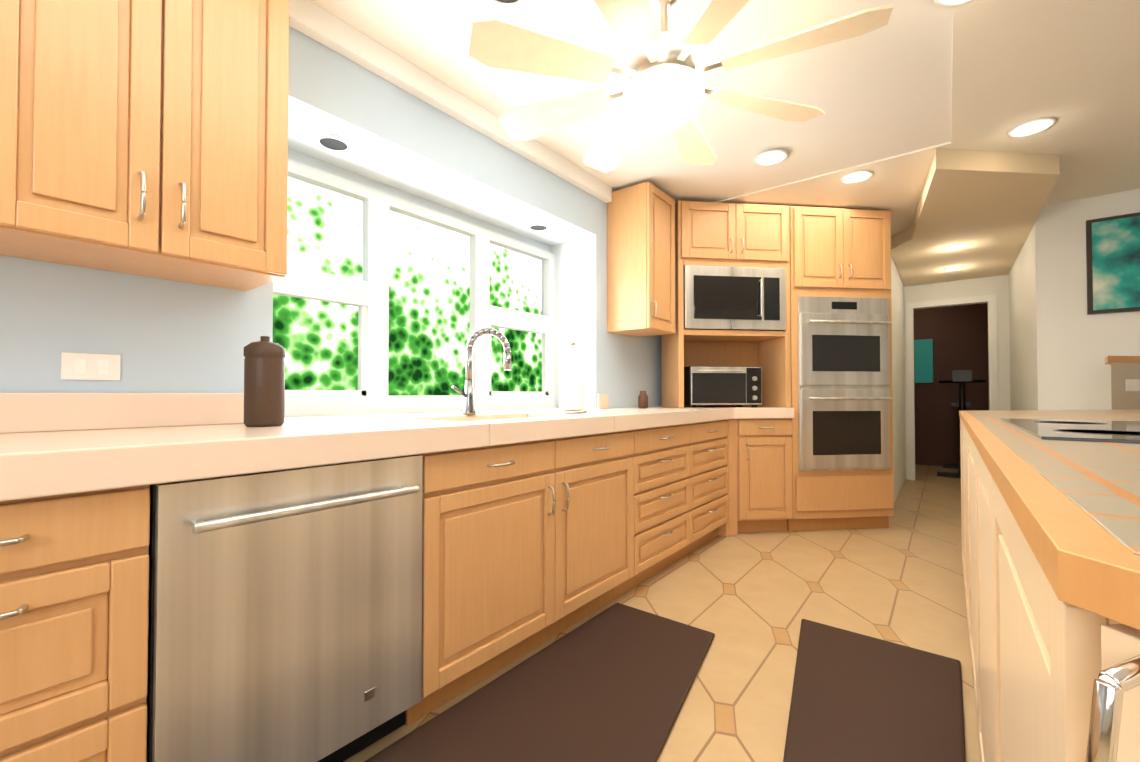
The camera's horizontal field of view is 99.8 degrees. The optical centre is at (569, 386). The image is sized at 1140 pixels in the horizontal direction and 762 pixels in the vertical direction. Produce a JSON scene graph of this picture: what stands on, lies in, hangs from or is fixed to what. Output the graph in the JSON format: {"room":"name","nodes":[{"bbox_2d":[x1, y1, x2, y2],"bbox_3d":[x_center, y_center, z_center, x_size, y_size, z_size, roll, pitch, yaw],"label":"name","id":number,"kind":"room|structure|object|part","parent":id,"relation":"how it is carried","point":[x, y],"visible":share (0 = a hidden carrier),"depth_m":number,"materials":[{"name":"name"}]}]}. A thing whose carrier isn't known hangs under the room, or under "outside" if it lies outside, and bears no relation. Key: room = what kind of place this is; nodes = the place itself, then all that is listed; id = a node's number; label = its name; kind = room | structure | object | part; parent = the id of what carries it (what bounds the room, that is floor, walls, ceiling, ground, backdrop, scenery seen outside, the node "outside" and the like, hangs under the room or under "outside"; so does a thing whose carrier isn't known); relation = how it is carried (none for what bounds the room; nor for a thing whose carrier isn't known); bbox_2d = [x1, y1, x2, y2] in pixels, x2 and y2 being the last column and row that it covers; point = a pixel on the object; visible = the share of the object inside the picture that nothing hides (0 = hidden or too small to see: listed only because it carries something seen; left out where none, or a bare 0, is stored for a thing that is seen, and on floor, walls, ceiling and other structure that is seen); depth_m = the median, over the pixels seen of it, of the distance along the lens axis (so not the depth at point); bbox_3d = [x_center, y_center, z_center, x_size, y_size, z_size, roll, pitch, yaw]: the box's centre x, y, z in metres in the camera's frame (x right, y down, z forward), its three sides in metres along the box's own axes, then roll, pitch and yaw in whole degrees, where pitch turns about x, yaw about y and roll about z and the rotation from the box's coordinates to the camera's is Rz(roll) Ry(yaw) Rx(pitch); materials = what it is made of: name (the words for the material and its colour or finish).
{"room":"kitchen","nodes":[
{"label":"kitchen","id":0,"kind":"room"},
{"bbox_2d":[146,454,422,761],"bbox_3d":[-0.825,0.605,1.331,0.626,0.814,0.610,-1,-1,38],"label":"dishwasher","id":1,"kind":"object","parent":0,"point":[285,616],"visible":0.88,"depth_m":1.11,"materials":[{"name":"silver metal"}]},
{"bbox_2d":[0,26,661,408],"bbox_3d":[-1.289,-0.182,1.422,0.100,2.430,6.700,-1,-1,38],"label":"wall","id":2,"kind":"structure","parent":0,"point":[162,336],"depth_m":1.64,"materials":[{"name":"blue"}]},
{"bbox_2d":[0,0,31,256],"bbox_3d":[-1.490,-0.854,0.827,0.328,1.044,0.696,-1,-1,38],"label":"upper cabinet","id":3,"kind":"object","parent":2,"relation":"attached to","point":[15,15],"depth_m":0.99,"materials":[{"name":"brown wood"}]},
{"bbox_2d":[61,352,119,379],"bbox_3d":[-1.306,-0.055,1.310,0.008,0.072,0.115,-1,-1,38],"label":"light switch","id":4,"kind":"object","parent":2,"relation":"attached to","point":[81,366],"visible":1,"depth_m":1.30,"materials":[{"name":"white paint"}]},
{"bbox_2d":[0,393,243,432],"bbox_3d":[-1.472,0.063,1.085,0.019,0.099,1.448,-1,-1,38],"label":"backsplash","id":5,"kind":"structure","parent":2,"relation":"attached to","point":[19,412],"depth_m":1.33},
{"bbox_2d":[16,0,288,290],"bbox_3d":[-1.149,-0.847,1.260,0.328,1.044,0.638,-1,-1,38],"label":"upper cabinet","id":6,"kind":"object","parent":2,"relation":"attached to","point":[147,138],"depth_m":1.19,"materials":[{"name":"brown wood"}]},
{"bbox_2d":[289,0,611,202],"bbox_3d":[-1.514,-1.353,1.032,0.049,0.099,5.760,-1,-1,38],"label":"crown molding","id":7,"kind":"structure","parent":2,"relation":"attached to","point":[315,22],"depth_m":2.10,"materials":[{"name":"white paint"}]},
{"bbox_2d":[607,182,678,337],"bbox_3d":[0.503,-0.856,3.361,0.328,0.960,0.385,-1,-1,38],"label":"upper cabinet","id":8,"kind":"object","parent":2,"relation":"attached to","point":[658,239],"depth_m":3.23,"materials":[{"name":"brown wood"}]},
{"bbox_2d":[679,200,789,267],"bbox_3d":[1.171,-1.116,3.675,0.882,0.430,0.881,-1,-1,38],"label":"upper cabinet","id":9,"kind":"object","parent":2,"relation":"attached to","point":[710,233],"depth_m":3.46,"materials":[{"name":"brown wood"}]},
{"bbox_2d":[288,110,583,407],"bbox_3d":[-0.658,-0.164,2.612,0.380,2.430,2.110,-1,-1,38],"label":"window recess","id":10,"kind":"structure","parent":0,"point":[362,163],"depth_m":2.68,"materials":[{"name":"white paint"}]},
{"bbox_2d":[314,133,352,152],"bbox_3d":[-1.005,-1.034,2.039,0.150,0.008,0.150,-1,-1,38],"label":"recessed light","id":11,"kind":"object","parent":10,"relation":"in","point":[333,143],"visible":1,"depth_m":2.03,"materials":[{"name":"white paint"}]},
{"bbox_2d":[273,158,555,416],"bbox_3d":[-0.737,-0.415,2.678,0.080,1.105,1.950,-1,-1,38],"label":"window frames","id":12,"kind":"structure","parent":10,"relation":"in","point":[367,295],"depth_m":2.52,"materials":[{"name":"white wood"}]},
{"bbox_2d":[284,408,559,421],"bbox_3d":[-0.587,0.146,2.551,0.400,0.020,1.948,-1,-1,38],"label":"sill","id":13,"kind":"structure","parent":10,"relation":"attached to","point":[311,418],"depth_m":2.18,"materials":[{"name":"beige paint"}]},
{"bbox_2d":[527,223,549,231],"bbox_3d":[-0.201,-1.018,3.061,0.150,0.008,0.150,-1,-1,38],"label":"recessed light","id":14,"kind":"object","parent":10,"relation":"in","point":[538,227],"visible":1,"depth_m":3.06,"materials":[{"name":"white paint"}]},
{"bbox_2d":[310,0,952,202],"bbox_3d":[2.332,-1.427,2.729,6.400,0.100,13.200,-1,-1,38],"label":"ceiling","id":15,"kind":"structure","parent":0,"point":[885,91],"depth_m":2.18,"materials":[{"name":"white paint"}]},
{"bbox_2d":[487,0,526,7],"bbox_3d":[-0.225,-1.390,1.661,0.190,0.008,0.190,-1,-1,38],"label":"recessed light","id":16,"kind":"object","parent":15,"relation":"in","point":[508,3],"visible":1,"depth_m":1.73,"materials":[{"name":"white paint"}]},
{"bbox_2d":[469,0,892,172],"bbox_3d":[0.327,-1.153,1.680,1.325,0.480,1.325,-1,-1,38],"label":"ceiling fan","id":17,"kind":"object","parent":15,"relation":"hanging from","point":[665,89],"visible":1,"depth_m":1.58,"materials":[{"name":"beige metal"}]},
{"bbox_2d":[754,149,787,165],"bbox_3d":[1.193,-1.358,2.848,0.190,0.008,0.190,-1,-1,38],"label":"recessed light","id":18,"kind":"object","parent":15,"relation":"attached to","point":[771,157],"visible":0.94,"depth_m":2.84,"materials":[{"name":"white paint"}]},
{"bbox_2d":[344,464,979,761],"bbox_3d":[2.332,1.103,2.689,6.400,0.100,13.200,-1,-1,38],"label":"floor","id":19,"kind":"structure","parent":0,"point":[750,600],"depth_m":2.30,"materials":[{"name":"tile"}]},
{"bbox_2d":[0,489,149,761],"bbox_3d":[-1.371,0.604,0.721,0.617,0.835,1.016,-1,-1,38],"label":"base cabinet","id":20,"kind":"object","parent":19,"relation":"on","point":[74,571],"depth_m":0.85,"materials":[{"name":"brown wood"}]},
{"bbox_2d":[405,429,639,725],"bbox_3d":[-0.299,0.625,2.083,0.617,0.835,1.213,-1,-1,38],"label":"base cabinet","id":21,"kind":"object","parent":19,"relation":"on","point":[538,527],"depth_m":1.73,"materials":[{"name":"brown wood"}]},
{"bbox_2d":[0,406,793,504],"bbox_3d":[-0.016,0.168,2.166,0.968,0.078,4.950,-1,-1,38],"label":"countertop","id":22,"kind":"structure","parent":21,"relation":"on","point":[41,464],"depth_m":1.15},
{"bbox_2d":[243,336,285,426],"bbox_3d":[-0.922,-0.017,1.449,0.108,0.270,0.108,-1,-1,38],"label":"canister","id":23,"kind":"object","parent":22,"relation":"on","point":[264,381],"visible":1,"depth_m":1.41,"materials":[{"name":"brown ceramic"}]},
{"bbox_2d":[451,328,510,414],"bbox_3d":[-0.423,-0.077,2.264,0.112,0.415,0.323,-1,-1,38],"label":"faucet","id":24,"kind":"object","parent":22,"relation":"on","point":[468,409],"visible":1,"depth_m":2.23,"materials":[{"name":"grey metal"}]},
{"bbox_2d":[558,341,586,413],"bbox_3d":[0.012,-0.051,2.458,0.150,0.370,0.150,-1,-1,38],"label":"paper towel","id":25,"kind":"object","parent":22,"relation":"on","point":[572,383],"visible":1,"depth_m":2.40,"materials":[{"name":"white paper"}]},
{"bbox_2d":[638,391,647,407],"bbox_3d":[0.510,0.088,3.349,0.068,0.120,0.066,-1,-1,38],"label":"spice jar","id":26,"kind":"object","parent":22,"relation":"on","point":[642,399],"visible":1,"depth_m":3.32,"materials":[{"name":"brown ceramic"}]},
{"bbox_2d":[661,262,702,407],"bbox_3d":[0.768,-0.376,3.616,0.309,1.053,0.308,-1,-1,38],"label":"upper cabinet","id":27,"kind":"object","parent":22,"relation":"on","point":[681,352],"depth_m":3.52,"materials":[{"name":"brown wood"}]},
{"bbox_2d":[684,265,785,330],"bbox_3d":[1.176,-0.638,3.619,0.760,0.450,0.418,0,-1,-7],"label":"microwave","id":28,"kind":"object","parent":27,"relation":"in","point":[733,298],"visible":0.92,"depth_m":3.44,"materials":[{"name":"silver metal"}]},
{"bbox_2d":[684,366,761,406],"bbox_3d":[1.127,0.001,3.639,0.550,0.300,0.347,0,-1,-7],"label":"toaster oven","id":29,"kind":"object","parent":22,"relation":"on","point":[724,385],"visible":0.94,"depth_m":3.50,"materials":[{"name":"black"}]},
{"bbox_2d":[699,334,750,405],"bbox_3d":[1.148,-0.104,3.851,0.552,0.518,0.553,-1,-1,38],"label":"upper cabinet","id":30,"kind":"object","parent":22,"relation":"on","point":[714,349],"depth_m":3.85,"materials":[{"name":"brown wood"}]},
{"bbox_2d":[743,266,790,406],"bbox_3d":[1.573,-0.374,3.712,0.309,1.053,0.308,-1,-1,38],"label":"upper cabinet","id":31,"kind":"object","parent":22,"relation":"on","point":[769,350],"depth_m":3.60,"materials":[{"name":"brown wood"}]},
{"bbox_2d":[364,603,714,761],"bbox_3d":[0.010,1.023,1.393,0.784,0.018,1.690,-1,-1,38],"label":"floor mat","id":32,"kind":"object","parent":19,"relation":"on","point":[614,682],"visible":0.94,"depth_m":1.54,"materials":[{"name":"brown"}]},
{"bbox_2d":[640,425,691,582],"bbox_3d":[0.259,0.636,2.792,0.617,0.835,0.707,-1,-1,38],"label":"base cabinet","id":33,"kind":"object","parent":19,"relation":"on","point":[665,454],"depth_m":2.64,"materials":[{"name":"brown wood"}]},
{"bbox_2d":[692,421,731,550],"bbox_3d":[0.680,0.645,3.327,0.617,0.835,0.653,-1,-1,38],"label":"base cabinet","id":34,"kind":"object","parent":19,"relation":"on","point":[711,441],"depth_m":3.16,"materials":[{"name":"brown wood"}]},
{"bbox_2d":[732,417,747,534],"bbox_3d":[1.052,0.651,3.734,0.699,0.835,0.447,-1,-1,38],"label":"base cabinet","id":35,"kind":"object","parent":19,"relation":"on","point":[739,458],"depth_m":3.44,"materials":[{"name":"brown wood"}]},
{"bbox_2d":[744,421,792,531],"bbox_3d":[1.379,0.651,3.741,0.690,0.835,0.690,-1,-1,38],"label":"base cabinet","id":36,"kind":"object","parent":19,"relation":"on","point":[768,444],"depth_m":3.46,"materials":[{"name":"brown wood"}]},
{"bbox_2d":[768,206,893,530],"bbox_3d":[1.994,-0.129,3.818,0.808,2.400,0.632,0,-1,-7],"label":"tall cabinet","id":37,"kind":"object","parent":19,"relation":"on","point":[838,252],"visible":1,"depth_m":3.55,"materials":[{"name":"brown wood"}]},
{"bbox_2d":[797,296,891,471],"bbox_3d":[2.030,-0.024,3.511,0.718,1.280,0.095,0,-1,-7],"label":"double oven","id":38,"kind":"object","parent":37,"relation":"in","point":[844,398],"visible":1,"depth_m":3.52,"materials":[{"name":"metal"}]},
{"bbox_2d":[783,619,965,761],"bbox_3d":[0.812,1.024,1.411,0.548,0.018,1.410,-1,-1,38],"label":"floor mat","id":39,"kind":"object","parent":19,"relation":"on","point":[856,697],"visible":0.9,"depth_m":1.55,"materials":[{"name":"brown"}]},
{"bbox_2d":[937,370,985,477],"bbox_3d":[5.025,0.457,6.154,0.500,1.300,1.020,-1,-1,38],"label":"exercise bike","id":40,"kind":"object","parent":19,"relation":"on","point":[961,377],"visible":0.54,"depth_m":5.82,"materials":[{"name":"black metal"}]},
{"bbox_2d":[959,356,1139,761],"bbox_3d":[1.856,0.430,1.228,1.285,1.200,5.254,-1,-1,38],"label":"kitchen island","id":41,"kind":"object","parent":19,"relation":"on","point":[1050,530],"visible":1,"depth_m":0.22,"materials":[{"name":"brown wood"}]},
{"bbox_2d":[1001,418,1139,442],"bbox_3d":[1.420,0.103,1.145,0.525,0.007,0.920,-1,-1,38],"label":"cooktop","id":42,"kind":"object","parent":41,"relation":"in","point":[1095,431],"visible":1,"depth_m":1.13,"materials":[{"name":"black glass"}]},
{"bbox_2d":[891,255,905,501],"bbox_3d":[3.380,-0.125,5.027,0.100,2.430,1.860,-1,-1,38],"label":"wall","id":43,"kind":"structure","parent":0,"point":[898,390],"depth_m":4.97,"materials":[{"name":"white paint"}]},
{"bbox_2d":[716,0,1139,235],"bbox_3d":[2.761,-1.376,2.384,5.298,0.012,13.189,-1,-1,38],"label":"ceiling panels","id":44,"kind":"object","parent":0,"point":[1072,67],"visible":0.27,"depth_m":2.32,"materials":[{"name":"white paint"}]},
{"bbox_2d":[839,170,872,183],"bbox_3d":[1.847,-1.355,3.097,0.190,0.008,0.190,-1,-1,38],"label":"recessed light","id":45,"kind":"object","parent":44,"relation":"attached to","point":[857,176],"visible":1,"depth_m":3.09,"materials":[{"name":"white paint"}]},
{"bbox_2d":[934,0,972,7],"bbox_3d":[1.365,-1.377,1.644,0.190,0.008,0.190,-1,-1,38],"label":"recessed light","id":46,"kind":"object","parent":44,"relation":"attached to","point":[947,3],"visible":1,"depth_m":1.72,"materials":[{"name":"white paint"}]},
{"bbox_2d":[1007,117,1056,137],"bbox_3d":[2.427,-1.363,2.525,0.190,0.008,0.190,-1,-1,38],"label":"recessed light","id":47,"kind":"object","parent":44,"relation":"attached to","point":[1032,127],"visible":1,"depth_m":2.52,"materials":[{"name":"white paint"}]},
{"bbox_2d":[914,303,988,465],"bbox_3d":[5.415,-0.099,6.708,3.500,2.430,0.100,-1,-1,38],"label":"wall","id":48,"kind":"structure","parent":0,"point":[958,335],"depth_m":6.71,"materials":[{"name":"brown painted drywall"}]},
{"bbox_2d":[914,339,932,382],"bbox_3d":[5.076,-0.371,6.887,0.210,0.620,0.035,-1,-1,38],"label":"framed picture","id":49,"kind":"object","parent":48,"relation":"attached to","point":[923,353],"visible":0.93,"depth_m":6.87,"materials":[{"name":"teal"}]},
{"bbox_2d":[904,275,1010,479],"bbox_3d":[4.391,-0.118,5.478,1.130,2.430,0.100,-1,-1,38],"label":"wall","id":50,"kind":"structure","parent":0,"point":[998,286],"depth_m":5.29,"materials":[{"name":"white paint"}]},
{"bbox_2d":[906,294,997,479],"bbox_3d":[4.322,0.046,5.453,0.810,2.100,0.019,-1,-1,38],"label":"door frame","id":51,"kind":"structure","parent":50,"relation":"attached to","point":[991,300],"depth_m":5.58,"materials":[{"name":"white paint"}]},
{"bbox_2d":[891,148,1059,286],"bbox_3d":[3.264,-1.284,4.061,0.925,0.118,3.530,-1,-1,38],"label":"ceiling soffit","id":52,"kind":"structure","parent":0,"point":[985,207],"depth_m":3.44,"materials":[{"name":"beige paint"}]},
{"bbox_2d":[944,266,962,270],"bbox_3d":[3.923,-1.208,4.909,0.160,0.008,0.160,-1,-1,38],"label":"recessed light","id":53,"kind":"object","parent":52,"relation":"attached to","point":[953,268],"visible":0.98,"depth_m":4.89,"materials":[{"name":"white paint"}]},
{"bbox_2d":[943,244,965,250],"bbox_3d":[3.366,-1.220,4.202,0.160,0.008,0.160,-1,-1,38],"label":"recessed light","id":54,"kind":"object","parent":52,"relation":"attached to","point":[954,247],"visible":1,"depth_m":4.19,"materials":[{"name":"white paint"}]},
{"bbox_2d":[1009,228,1035,409],"bbox_3d":[4.177,-0.136,4.374,0.100,2.430,1.900,-1,-1,38],"label":"wall","id":55,"kind":"structure","parent":0,"point":[1022,339],"depth_m":4.23,"materials":[{"name":"white paint"}]},
{"bbox_2d":[1033,189,1139,409],"bbox_3d":[4.622,-0.162,2.733,2.830,2.430,0.130,-1,-1,38],"label":"wall","id":56,"kind":"structure","parent":0,"point":[1075,344],"depth_m":3.43,"materials":[{"name":"white paint"}]},
{"bbox_3d":[4.045,-0.855,3.134,0.920,0.670,0.029,-1,-1,38],"label":"painting","id":57,"kind":"part","parent":56,"relation":"part of"}
]}

